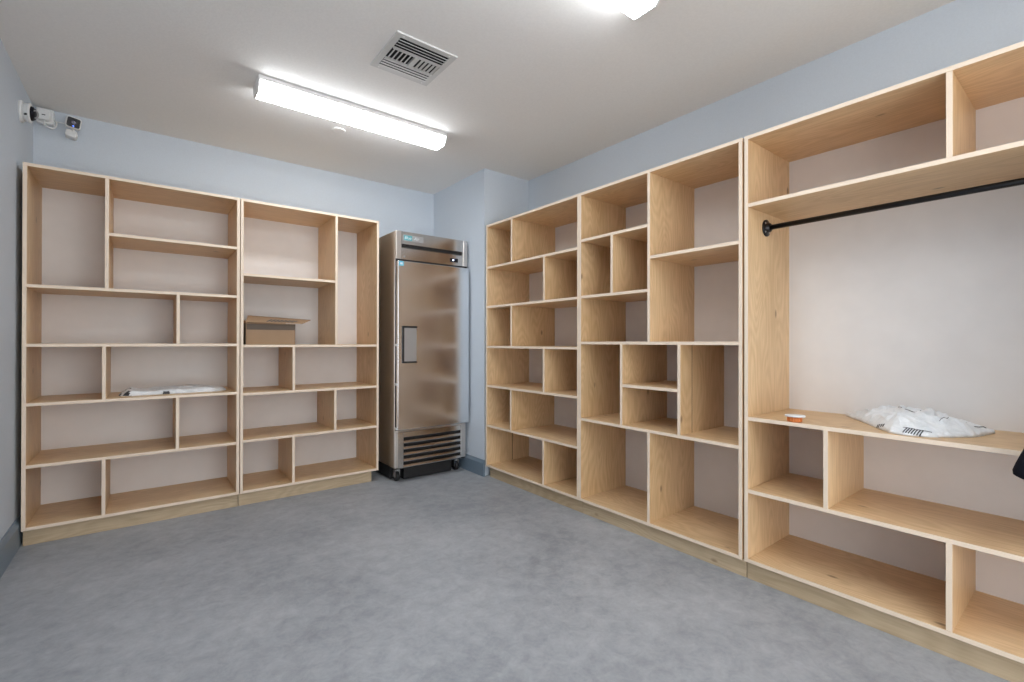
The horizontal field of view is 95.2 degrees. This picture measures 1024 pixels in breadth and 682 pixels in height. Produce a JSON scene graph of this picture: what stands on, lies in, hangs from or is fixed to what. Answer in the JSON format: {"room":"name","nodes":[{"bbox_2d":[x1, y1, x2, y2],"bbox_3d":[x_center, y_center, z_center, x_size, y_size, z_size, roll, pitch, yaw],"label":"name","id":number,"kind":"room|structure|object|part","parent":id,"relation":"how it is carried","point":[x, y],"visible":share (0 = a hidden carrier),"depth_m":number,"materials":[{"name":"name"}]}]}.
{"room":"storage room","nodes":[
{"label":"storage room","id":0,"kind":"room"},
{"bbox_2d":[0,39,32,539],"bbox_3d":[-1.370,-0.171,0.748,0.106,2.596,5.628,0,0,-38],"label":"wall","id":1,"kind":"structure","parent":0,"point":[16,137],"depth_m":2.45,"materials":[{"name":"paint"}]},
{"bbox_2d":[0,513,22,577],"bbox_3d":[-1.323,1.051,0.783,0.019,0.151,5.416,0,0,-38],"label":"baseboard","id":2,"kind":"structure","parent":1,"relation":"attached to","point":[12,539],"depth_m":2.40,"materials":[{"name":"paint"}]},
{"bbox_2d":[17,100,38,122],"bbox_3d":[-2.722,-1.286,2.636,0.076,0.120,0.120,0,0,-38],"label":"security camera","id":3,"kind":"object","parent":1,"relation":"attached to","point":[27,112],"visible":1,"depth_m":2.60,"materials":[{"name":"white plastic"}]},
{"bbox_3d":[-2.745,-1.286,2.617,0.016,0.120,0.120,0,0,-38],"label":"mount plate","id":4,"kind":"part","parent":3,"relation":"part of","materials":[{"name":"white plastic"}]},
{"bbox_2d":[33,106,433,237],"bbox_3d":[-1.686,-0.163,4.003,3.399,2.596,0.106,0,0,-38],"label":"wall","id":5,"kind":"structure","parent":0,"point":[102,148],"depth_m":3.54,"materials":[{"name":"paint"}]},
{"bbox_2d":[36,107,63,128],"bbox_3d":[-2.881,-1.387,2.954,0.177,0.129,0.084,0,0,-38],"label":"junction box","id":6,"kind":"object","parent":5,"relation":"attached to","point":[46,117],"visible":0.83,"depth_m":2.91,"materials":[{"name":"white plastic"}]},
{"bbox_2d":[64,115,81,140],"bbox_3d":[-2.804,-1.361,2.990,0.084,0.124,0.120,0,0,-38],"label":"security camera","id":7,"kind":"object","parent":5,"relation":"attached to","point":[71,122],"visible":1,"depth_m":2.96,"materials":[{"name":"white plastic"}]},
{"bbox_2d":[0,0,954,193],"bbox_3d":[-0.027,-1.508,1.797,3.505,0.088,5.628,0,0,-38],"label":"ceiling","id":8,"kind":"structure","parent":0,"point":[533,89],"depth_m":2.48,"materials":[{"name":"paint"}]},
{"bbox_2d":[332,127,345,133],"bbox_3d":[-1.196,-1.457,3.230,0.088,0.011,0.088,0,0,-38],"label":"sprinkler cover","id":9,"kind":"object","parent":8,"relation":"attached to","point":[336,129],"visible":1,"depth_m":3.22,"materials":[{"name":"paint"}]},
{"bbox_2d":[253,74,446,150],"bbox_3d":[-0.974,-1.423,2.991,1.185,0.077,0.172,0,0,-38],"label":"ceiling light","id":10,"kind":"object","parent":8,"relation":"attached to","point":[265,88],"visible":1,"depth_m":2.89,"materials":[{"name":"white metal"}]},
{"bbox_2d":[370,30,457,85],"bbox_3d":[-0.514,-1.454,2.433,0.330,0.018,0.340,0,0,-38],"label":"ceiling vent","id":11,"kind":"object","parent":8,"relation":"in","point":[406,56],"visible":1,"depth_m":2.41,"materials":[{"name":"metal"}]},
{"bbox_2d":[606,0,658,20],"bbox_3d":[0.101,-1.425,1.613,1.185,0.077,0.172,0,0,-38],"label":"ceiling light","id":12,"kind":"object","parent":8,"relation":"attached to","point":[635,9],"visible":1,"depth_m":1.94,"materials":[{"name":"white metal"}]},
{"bbox_2d":[434,168,528,475],"bbox_3d":[-0.316,-0.159,4.442,0.488,2.596,0.887,0,0,-38],"label":"wall column","id":13,"kind":"structure","parent":0,"point":[463,210],"depth_m":4.06,"materials":[{"name":"paint"}]},
{"bbox_2d":[459,453,484,476],"bbox_3d":[-0.511,1.070,4.277,0.018,0.136,0.905,0,0,-38],"label":"baseboard","id":14,"kind":"structure","parent":13,"relation":"attached to","point":[471,463],"depth_m":4.04,"materials":[{"name":"paint"}]},
{"bbox_2d":[0,467,1009,681],"bbox_3d":[-0.032,1.176,1.790,3.505,0.088,5.628,0,0,-38],"label":"floor","id":15,"kind":"structure","parent":0,"point":[460,574],"depth_m":2.00,"materials":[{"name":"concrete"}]},
{"bbox_2d":[21,162,239,545],"bbox_3d":[-2.413,0.077,3.056,1.036,2.108,0.484,0,0,-38],"label":"shelving unit","id":16,"kind":"object","parent":15,"relation":"on","point":[126,283],"visible":0.98,"depth_m":3.09,"materials":[{"name":"brown wood"}]},
{"bbox_3d":[-2.814,0.040,2.743,0.018,2.002,0.484,0,0,-38],"label":"panel","id":17,"kind":"part","parent":16,"relation":"part of","materials":[{"name":"brown wood"}]},
{"bbox_3d":[-2.407,0.353,3.047,1.001,0.018,0.460,0,0,-38],"label":"shelf","id":18,"kind":"part","parent":16,"relation":"part of","materials":[{"name":"brown wood"}]},
{"bbox_3d":[-2.408,0.693,3.046,1.001,0.018,0.460,0,0,-38],"label":"shelf","id":19,"kind":"part","parent":16,"relation":"part of","materials":[{"name":"brown wood"}]},
{"bbox_3d":[-2.406,0.025,3.048,1.001,0.018,0.460,0,0,-38],"label":"shelf","id":20,"kind":"part","parent":16,"relation":"part of","materials":[{"name":"brown wood"}]},
{"bbox_3d":[-2.406,-0.303,3.049,1.001,0.018,0.460,0,0,-38],"label":"shelf","id":21,"kind":"part","parent":16,"relation":"part of","materials":[{"name":"brown wood"}]},
{"bbox_2d":[119,384,225,395],"bbox_3d":[-2.273,0.321,3.153,0.584,0.047,0.257,0,0,-38],"label":"plastic mailer","id":22,"kind":"object","parent":16,"relation":"on","point":[191,388],"visible":1,"depth_m":3.07,"materials":[{"name":"white plastic"}]},
{"bbox_3d":[-2.271,-0.632,3.154,0.660,0.018,0.460,0,0,-38],"label":"shelf","id":23,"kind":"part","parent":16,"relation":"part of","materials":[{"name":"brown wood"}]},
{"bbox_3d":[-2.012,0.043,3.369,0.018,2.002,0.484,0,0,-38],"label":"panel","id":24,"kind":"part","parent":16,"relation":"part of","materials":[{"name":"brown wood"}]},
{"bbox_2d":[238,198,378,505],"bbox_3d":[-1.617,0.080,3.677,0.984,2.108,0.484,0,0,-38],"label":"shelving unit","id":25,"kind":"object","parent":15,"relation":"on","point":[309,408],"visible":0.77,"depth_m":3.77,"materials":[{"name":"brown wood"}]},
{"bbox_3d":[-1.994,0.043,3.383,0.018,2.002,0.484,0,0,-38],"label":"panel","id":26,"kind":"part","parent":25,"relation":"part of","materials":[{"name":"brown wood"}]},
{"bbox_2d":[243,315,310,344],"bbox_3d":[-1.753,-0.081,3.505,0.479,0.213,0.341,0,0,-38],"label":"cardboard box","id":27,"kind":"object","parent":25,"relation":"on","point":[257,330],"visible":0.89,"depth_m":3.34,"materials":[{"name":"brown cardboard"}]},
{"bbox_3d":[-1.737,-0.455,3.570,0.616,0.018,0.460,0,0,-38],"label":"shelf","id":28,"kind":"part","parent":25,"relation":"part of","materials":[{"name":"brown wood"}]},
{"bbox_3d":[-1.751,0.036,3.853,0.944,1.984,0.004,0,0,-38],"label":"panel","id":29,"kind":"part","parent":25,"relation":"part of","materials":[{"name":"beige wood"}]},
{"bbox_3d":[-1.609,0.690,3.668,0.944,0.018,0.460,0,0,-38],"label":"shelf","id":30,"kind":"part","parent":25,"relation":"part of","materials":[{"name":"brown wood"}]},
{"bbox_3d":[-1.608,0.036,3.670,0.944,0.018,0.460,0,0,-38],"label":"shelf","id":31,"kind":"part","parent":25,"relation":"part of","materials":[{"name":"brown wood"}]},
{"bbox_3d":[-1.609,0.367,3.669,0.944,0.018,0.460,0,0,-38],"label":"shelf","id":32,"kind":"part","parent":25,"relation":"part of","materials":[{"name":"brown wood"}]},
{"bbox_3d":[-1.236,0.046,3.974,0.018,2.002,0.484,0,0,-38],"label":"panel","id":33,"kind":"part","parent":25,"relation":"part of","materials":[{"name":"brown wood"}]},
{"bbox_2d":[376,230,468,480],"bbox_3d":[-0.836,0.129,4.133,0.670,2.015,0.655,0,0,-38],"label":"refrigerator","id":34,"kind":"object","parent":15,"relation":"on","point":[424,279],"visible":0.89,"depth_m":3.86,"materials":[{"name":"silver metal"}]},
{"bbox_3d":[-0.908,-0.767,3.725,0.048,0.224,0.024,0,0,-38],"label":"canopy post","id":35,"kind":"part","parent":34,"relation":"part of","materials":[{"name":"silver metal"}]},
{"bbox_3d":[-0.838,-0.830,3.766,0.070,0.039,0.001,0,0,-38],"label":"badge panel","id":36,"kind":"part","parent":34,"relation":"part of","materials":[{"name":"teal plastic"}]},
{"bbox_3d":[-0.818,0.028,3.738,0.128,0.297,0.009,0,0,-38],"label":"handle","id":37,"kind":"part","parent":34,"relation":"part of","materials":[{"name":"silver metal"}]},
{"bbox_3d":[-0.814,0.029,3.744,0.108,0.268,0.005,0,0,-38],"label":"handle plate","id":38,"kind":"part","parent":34,"relation":"part of","materials":[{"name":"silver metal"}]},
{"bbox_3d":[-0.648,0.036,3.896,0.662,1.344,0.033,0,0,-38],"label":"door","id":39,"kind":"part","parent":34,"relation":"part of","materials":[{"name":"silver metal"}]},
{"bbox_3d":[-0.416,-0.765,4.108,0.044,0.224,0.024,0,0,-38],"label":"canopy post","id":40,"kind":"part","parent":34,"relation":"part of","materials":[{"name":"silver metal"}]},
{"bbox_2d":[486,194,582,512],"bbox_3d":[0.301,0.084,3.642,0.476,2.108,1.082,0,0,-38],"label":"shelving unit","id":41,"kind":"object","parent":15,"relation":"on","point":[532,256],"visible":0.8,"depth_m":3.78,"materials":[{"name":"brown wood"}]},
{"bbox_3d":[-0.026,0.048,4.061,0.476,2.002,0.019,0,0,-38],"label":"panel","id":42,"kind":"part","parent":41,"relation":"part of","materials":[{"name":"brown wood"}]},
{"bbox_3d":[0.293,-0.612,3.642,0.458,0.018,1.038,0,0,-38],"label":"shelf","id":43,"kind":"part","parent":41,"relation":"part of","materials":[{"name":"brown wood"}]},
{"bbox_3d":[0.292,-0.283,3.641,0.458,0.018,1.038,0,0,-38],"label":"shelf","id":44,"kind":"part","parent":41,"relation":"part of","materials":[{"name":"brown wood"}]},
{"bbox_3d":[0.292,0.049,3.640,0.458,0.018,1.038,0,0,-38],"label":"shelf","id":45,"kind":"part","parent":41,"relation":"part of","materials":[{"name":"brown wood"}]},
{"bbox_3d":[0.291,0.375,3.639,0.458,0.018,1.038,0,0,-38],"label":"shelf","id":46,"kind":"part","parent":41,"relation":"part of","materials":[{"name":"brown wood"}]},
{"bbox_3d":[0.291,0.707,3.638,0.458,0.018,1.038,0,0,-38],"label":"shelf","id":47,"kind":"part","parent":41,"relation":"part of","materials":[{"name":"brown wood"}]},
{"bbox_3d":[0.476,0.040,3.784,0.009,1.984,1.038,0,0,-38],"label":"panel","id":48,"kind":"part","parent":41,"relation":"part of","materials":[{"name":"beige wood"}]},
{"bbox_3d":[0.623,0.047,3.229,0.476,2.002,0.018,0,0,-38],"label":"panel","id":49,"kind":"part","parent":41,"relation":"part of","materials":[{"name":"brown wood"}]},
{"bbox_2d":[579,138,746,576],"bbox_3d":[0.960,0.082,2.797,0.476,2.108,1.076,0,0,-38],"label":"shelving unit","id":50,"kind":"object","parent":15,"relation":"on","point":[661,248],"visible":0.9,"depth_m":2.82,"materials":[{"name":"brown wood"}]},
{"bbox_3d":[0.635,0.047,3.214,0.476,2.002,0.019,0,0,-38],"label":"panel","id":51,"kind":"part","parent":50,"relation":"part of","materials":[{"name":"brown wood"}]},
{"bbox_3d":[0.793,-0.656,3.002,0.458,0.018,0.514,0,0,-38],"label":"shelf","id":52,"kind":"part","parent":50,"relation":"part of","materials":[{"name":"brown wood"}]},
{"bbox_3d":[0.792,-0.287,3.001,0.458,0.018,0.514,0,0,-38],"label":"shelf","id":53,"kind":"part","parent":50,"relation":"part of","materials":[{"name":"brown wood"}]},
{"bbox_3d":[0.954,0.267,2.791,0.458,0.018,0.369,0,0,-38],"label":"shelf","id":54,"kind":"part","parent":50,"relation":"part of","materials":[{"name":"brown wood"}]},
{"bbox_3d":[0.952,0.013,2.794,0.458,0.018,1.035,0,0,-38],"label":"shelf","id":55,"kind":"part","parent":50,"relation":"part of","materials":[{"name":"brown wood"}]},
{"bbox_3d":[0.951,0.512,2.793,0.458,0.018,1.035,0,0,-38],"label":"shelf","id":56,"kind":"part","parent":50,"relation":"part of","materials":[{"name":"brown wood"}]},
{"bbox_3d":[1.136,0.038,2.938,0.009,1.984,1.035,0,0,-38],"label":"panel","id":57,"kind":"part","parent":50,"relation":"part of","materials":[{"name":"beige wood"}]},
{"bbox_3d":[1.116,-0.474,2.586,0.458,0.018,0.503,0,0,-38],"label":"shelf","id":58,"kind":"part","parent":50,"relation":"part of","materials":[{"name":"brown wood"}]},
{"bbox_3d":[1.281,0.046,2.384,0.476,2.002,0.018,0,0,-38],"label":"panel","id":59,"kind":"part","parent":50,"relation":"part of","materials":[{"name":"brown wood"}]},
{"bbox_2d":[744,41,1023,681],"bbox_3d":[1.736,0.081,1.800,0.476,2.108,1.443,0,0,-38],"label":"shelving unit","id":60,"kind":"object","parent":15,"relation":"on","point":[919,541],"visible":0.97,"depth_m":2.05,"materials":[{"name":"brown wood"}]},
{"bbox_3d":[1.298,0.046,2.363,0.476,2.002,0.018,0,0,-38],"label":"panel","id":61,"kind":"part","parent":60,"relation":"part of","materials":[{"name":"brown wood"}]},
{"bbox_2d":[785,414,805,421],"bbox_3d":[1.259,0.342,2.079,0.079,0.032,0.079,0,0,-38],"label":"tub","id":62,"kind":"object","parent":60,"relation":"on","point":[790,417],"visible":1,"depth_m":2.06,"materials":[{"name":"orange plastic"}]},
{"bbox_3d":[1.259,0.333,2.079,0.079,0.012,0.079,0,0,-38],"label":"lid","id":63,"kind":"part","parent":62,"relation":"part of","materials":[{"name":"white plastic"}]},
{"bbox_3d":[1.732,-0.642,1.798,0.458,0.018,1.408,0,0,-38],"label":"shelf","id":64,"kind":"part","parent":60,"relation":"part of","materials":[{"name":"brown wood"}]},
{"bbox_3d":[1.730,0.367,1.795,0.458,0.018,1.408,0,0,-38],"label":"shelf","id":65,"kind":"part","parent":60,"relation":"part of","materials":[{"name":"brown wood"}]},
{"bbox_3d":[1.729,0.709,1.794,0.458,0.018,1.408,0,0,-38],"label":"shelf","id":66,"kind":"part","parent":60,"relation":"part of","materials":[{"name":"brown wood"}]},
{"bbox_2d":[762,178,1023,236],"bbox_3d":[1.696,-0.562,1.770,0.083,0.083,1.408,0,0,-38],"label":"hanging rod","id":67,"kind":"object","parent":60,"relation":"attached to","point":[767,227],"visible":1,"depth_m":1.91,"materials":[{"name":"metal"}]},
{"bbox_3d":[1.915,0.037,1.939,0.009,1.984,1.408,0,0,-38],"label":"panel","id":68,"kind":"part","parent":60,"relation":"part of","materials":[{"name":"beige wood"}]},
{"bbox_2d":[846,405,994,437],"bbox_3d":[1.620,0.315,1.939,0.428,0.087,0.512,0,0,-38],"label":"plastic mailer","id":69,"kind":"object","parent":60,"relation":"on","point":[900,420],"visible":1,"depth_m":1.81,"materials":[{"name":"white plastic"}]},
{"bbox_2d":[1012,449,1023,479],"bbox_3d":[1.911,-0.097,1.121,0.158,1.150,0.968,0,0,-38],"label":"jacket","id":70,"kind":"object","parent":60,"relation":"hanging from","point":[1018,469],"visible":1,"depth_m":1.45,"materials":[{"name":"fabric"}]},
{"bbox_2d":[529,0,1023,210],"bbox_3d":[1.343,-0.161,2.797,0.106,2.596,5.522,0,0,-38],"label":"wall","id":71,"kind":"structure","parent":0,"point":[957,31],"depth_m":2.43,"materials":[{"name":"paint"}]}
]}

